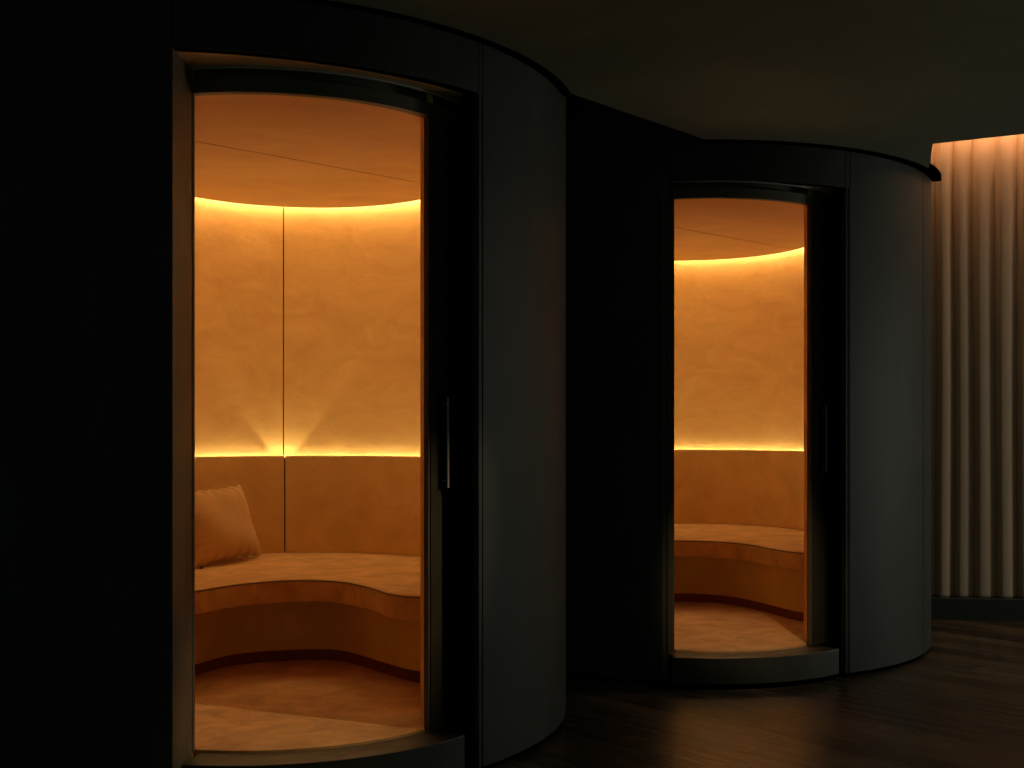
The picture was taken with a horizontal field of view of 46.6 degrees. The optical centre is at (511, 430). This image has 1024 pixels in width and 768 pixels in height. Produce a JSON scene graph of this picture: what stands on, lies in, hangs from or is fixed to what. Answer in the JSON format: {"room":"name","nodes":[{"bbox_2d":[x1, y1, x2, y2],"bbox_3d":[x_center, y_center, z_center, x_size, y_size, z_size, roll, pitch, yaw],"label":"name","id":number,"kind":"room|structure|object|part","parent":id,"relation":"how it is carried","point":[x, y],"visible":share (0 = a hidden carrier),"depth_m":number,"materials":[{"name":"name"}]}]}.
{"room":"spa lounge","nodes":[
{"label":"spa lounge","id":0,"kind":"room"},
{"bbox_2d":[331,0,1023,167],"bbox_3d":[1.000,-1.306,2.082,14.000,0.020,8.163,0,0,0],"label":"ceiling","id":1,"kind":"structure","parent":0,"point":[898,78],"depth_m":4.17,"materials":[{"name":"paint"}]},
{"bbox_2d":[296,0,571,95],"bbox_3d":[-1.271,-1.309,4.125,2.844,0.034,1.351,0,0,8],"label":"trim","id":2,"kind":"structure","parent":1,"relation":"attached to","point":[558,83],"depth_m":3.87,"materials":[{"name":"black metal"}]},
{"bbox_2d":[704,139,940,181],"bbox_3d":[1.599,-1.309,5.642,1.615,0.034,0.282,0,0,-32],"label":"trim","id":3,"kind":"structure","parent":1,"relation":"attached to","point":[932,172],"depth_m":5.49,"materials":[{"name":"black metal"}]},
{"bbox_2d":[931,134,1023,597],"bbox_3d":[3.380,-0.566,7.181,2.276,3.168,0.044,0,0,8],"label":"pleated curtain","id":4,"kind":"object","parent":1,"relation":"hanging from","point":[977,204],"visible":0.56,"depth_m":7.25,"materials":[{"name":"fabric"}]},
{"bbox_2d":[436,620,1023,767],"bbox_3d":[1.000,1.200,3.500,14.000,0.100,11.000,0,0,0],"label":"floor","id":5,"kind":"structure","parent":0,"point":[960,704],"depth_m":4.71,"materials":[{"name":"brown wood"}]},
{"bbox_2d":[0,0,565,767],"bbox_3d":[-1.167,-0.250,4.866,2.772,2.800,2.772,0,0,0],"label":"booth","id":6,"kind":"object","parent":5,"relation":"on","point":[284,228],"visible":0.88,"depth_m":3.87,"materials":[{"name":"paint"}]},
{"bbox_3d":[-1.777,-0.261,4.866,1.552,2.778,2.771,0,0,0],"label":"wall panel","id":7,"kind":"part","parent":6,"relation":"part of","materials":[{"name":"paint"}]},
{"bbox_3d":[-0.996,-0.033,3.712,0.004,2.073,0.015,0,0,12],"label":"edge trim","id":8,"kind":"part","parent":6,"relation":"part of","materials":[{"name":"brown metal"}]},
{"bbox_3d":[-1.595,-0.110,5.678,0.252,2.280,1.213,0,0,31],"label":"lining panel","id":9,"kind":"part","parent":6,"relation":"part of","materials":[{"name":"orange leather"}]},
{"bbox_3d":[-0.697,-1.143,4.411,2.174,0.025,1.080,0,0,-44],"label":"ceiling panel","id":10,"kind":"part","parent":6,"relation":"part of","materials":[{"name":"orange leather"}]},
{"bbox_3d":[-1.317,-1.143,5.281,2.005,0.025,1.018,0,0,-44],"label":"ceiling panel","id":11,"kind":"part","parent":6,"relation":"part of","materials":[{"name":"orange leather"}]},
{"bbox_2d":[194,660,425,756],"bbox_3d":[-0.968,1.015,4.896,1.654,0.030,2.492,0,0,0],"label":"floor","id":12,"kind":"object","parent":6,"relation":"on","point":[295,705],"visible":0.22,"depth_m":4.27,"materials":[{"name":"brown wood"}]},
{"bbox_2d":[195,456,419,682],"bbox_3d":[-0.971,0.565,5.054,1.660,0.869,2.176,0,0,0],"label":"banquette","id":13,"kind":"object","parent":12,"relation":"on","point":[336,575],"visible":0.44,"depth_m":5.34,"materials":[{"name":"beige fabric"}]},
{"bbox_2d":[195,484,261,568],"bbox_3d":[-1.379,0.449,5.574,0.215,0.365,0.575,0,0,23],"label":"cushion","id":14,"kind":"object","parent":13,"relation":"on","point":[224,528],"visible":0.89,"depth_m":5.50,"materials":[{"name":"fabric"}]},
{"bbox_3d":[-1.532,0.375,5.639,0.248,0.490,1.108,0,0,31],"label":"backrest","id":15,"kind":"part","parent":13,"relation":"part of","materials":[{"name":"beige fabric"}]},
{"bbox_3d":[-0.971,0.672,5.074,1.659,0.100,2.136,0,0,0],"label":"seat","id":16,"kind":"part","parent":13,"relation":"part of","materials":[{"name":"beige fabric"}]},
{"bbox_3d":[-0.623,0.375,5.851,1.134,0.490,0.277,0,0,33],"label":"backrest","id":17,"kind":"part","parent":13,"relation":"part of","materials":[{"name":"beige fabric"}]},
{"bbox_3d":[-0.566,-1.071,3.840,0.903,0.044,0.177,0,0,-26],"label":"door","id":18,"kind":"part","parent":6,"relation":"part of","materials":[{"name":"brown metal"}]},
{"bbox_3d":[-0.585,-0.110,5.911,1.245,2.280,0.285,0,0,33],"label":"lining panel","id":19,"kind":"part","parent":6,"relation":"part of","materials":[{"name":"orange leather"}]},
{"bbox_3d":[-0.284,-0.022,3.969,0.018,2.053,0.006,0,0,38],"label":"edge trim","id":20,"kind":"part","parent":6,"relation":"part of","materials":[{"name":"brown metal"}]},
{"bbox_3d":[-0.244,0.042,4.008,0.012,0.317,0.030,0,0,34],"label":"handle","id":21,"kind":"part","parent":6,"relation":"part of","materials":[{"name":"black metal"}]},
{"bbox_3d":[-0.120,-0.261,3.989,0.040,2.778,0.018,0,0,40],"label":"door trim","id":22,"kind":"part","parent":6,"relation":"part of","materials":[{"name":"paint"}]},
{"bbox_3d":[0.094,-0.261,4.533,0.163,2.778,1.156,0,0,15],"label":"wall panel","id":23,"kind":"part","parent":6,"relation":"part of","materials":[{"name":"paint"}]},
{"bbox_2d":[566,94,930,689],"bbox_3d":[0.893,-0.250,6.704,2.810,2.800,2.912,0,0,0],"label":"booth","id":24,"kind":"object","parent":5,"relation":"on","point":[720,296],"visible":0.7,"depth_m":5.54,"materials":[{"name":"paint"}]},
{"bbox_3d":[0.167,-0.261,6.761,1.357,2.778,2.796,0,0,0],"label":"wall panel","id":25,"kind":"part","parent":24,"relation":"part of","materials":[{"name":"paint"}]},
{"bbox_3d":[0.726,-0.033,5.403,0.024,2.073,0.015,0,0,16],"label":"edge trim","id":26,"kind":"part","parent":24,"relation":"part of","materials":[{"name":"brown metal"}]},
{"bbox_3d":[0.743,-1.143,7.170,2.005,0.025,1.018,0,0,-44],"label":"ceiling panel","id":27,"kind":"part","parent":24,"relation":"part of","materials":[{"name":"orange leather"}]},
{"bbox_2d":[670,602,806,654],"bbox_3d":[1.094,1.015,6.708,1.655,0.030,2.645,0,0,0],"label":"floor","id":28,"kind":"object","parent":24,"relation":"on","point":[699,627],"visible":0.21,"depth_m":5.93,"materials":[{"name":"brown wood"}]},
{"bbox_2d":[674,450,803,621],"bbox_3d":[1.089,0.565,6.943,1.661,0.869,2.176,0,0,0],"label":"banquette","id":29,"kind":"object","parent":28,"relation":"on","point":[739,514],"visible":0.37,"depth_m":7.36,"materials":[{"name":"beige fabric"}]},
{"bbox_3d":[1.090,0.672,6.963,1.659,0.100,2.136,0,0,0],"label":"seat","id":30,"kind":"part","parent":29,"relation":"part of","materials":[{"name":"beige fabric"}]},
{"bbox_3d":[1.437,0.375,7.740,1.134,0.490,0.277,0,0,33],"label":"backrest","id":31,"kind":"part","parent":29,"relation":"part of","materials":[{"name":"beige fabric"}]},
{"bbox_3d":[1.475,-0.110,7.800,1.245,2.280,0.285,0,0,33],"label":"lining panel","id":32,"kind":"part","parent":24,"relation":"part of","materials":[{"name":"orange leather"}]},
{"bbox_3d":[1.156,-1.071,5.488,0.866,0.044,0.164,0,0,-21],"label":"door","id":33,"kind":"part","parent":24,"relation":"part of","materials":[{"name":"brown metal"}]},
{"bbox_3d":[1.345,-1.143,6.277,2.233,0.025,1.089,0,0,-44],"label":"ceiling panel","id":34,"kind":"part","parent":24,"relation":"part of","materials":[{"name":"orange leather"}]},
{"bbox_3d":[1.389,-0.022,5.544,0.006,2.053,0.018,0,0,-40],"label":"edge trim","id":35,"kind":"part","parent":24,"relation":"part of","materials":[{"name":"brown metal"}]},
{"bbox_3d":[1.446,0.042,5.583,0.012,0.317,0.030,0,0,45],"label":"handle","id":36,"kind":"part","parent":24,"relation":"part of","materials":[{"name":"black metal"}]},
{"bbox_3d":[1.550,-0.261,5.536,0.023,2.778,0.040,0,0,-28],"label":"door trim","id":37,"kind":"part","parent":24,"relation":"part of","materials":[{"name":"paint"}]},
{"bbox_3d":[1.823,-0.261,5.757,0.682,2.778,0.081,0,0,-43],"label":"wall panel","id":38,"kind":"part","parent":24,"relation":"part of","materials":[{"name":"paint"}]},
{"bbox_3d":[1.783,-0.261,7.257,0.765,2.778,2.483,0,0,-29],"label":"wall panel","id":39,"kind":"part","parent":24,"relation":"part of","materials":[{"name":"paint"}]},
{"bbox_3d":[3.763,-0.600,7.268,3.061,3.500,0.508,0,0,0],"label":"wall","id":40,"kind":"structure","parent":0,"visible":0},
{"bbox_2d":[931,596,1023,621],"bbox_3d":[3.744,1.085,7.134,3.080,0.130,0.190,0,0,8],"label":"baseboard","id":41,"kind":"structure","parent":40,"relation":"attached to","point":[951,607],"depth_m":7.17,"materials":[{"name":"black paint"}]}
]}

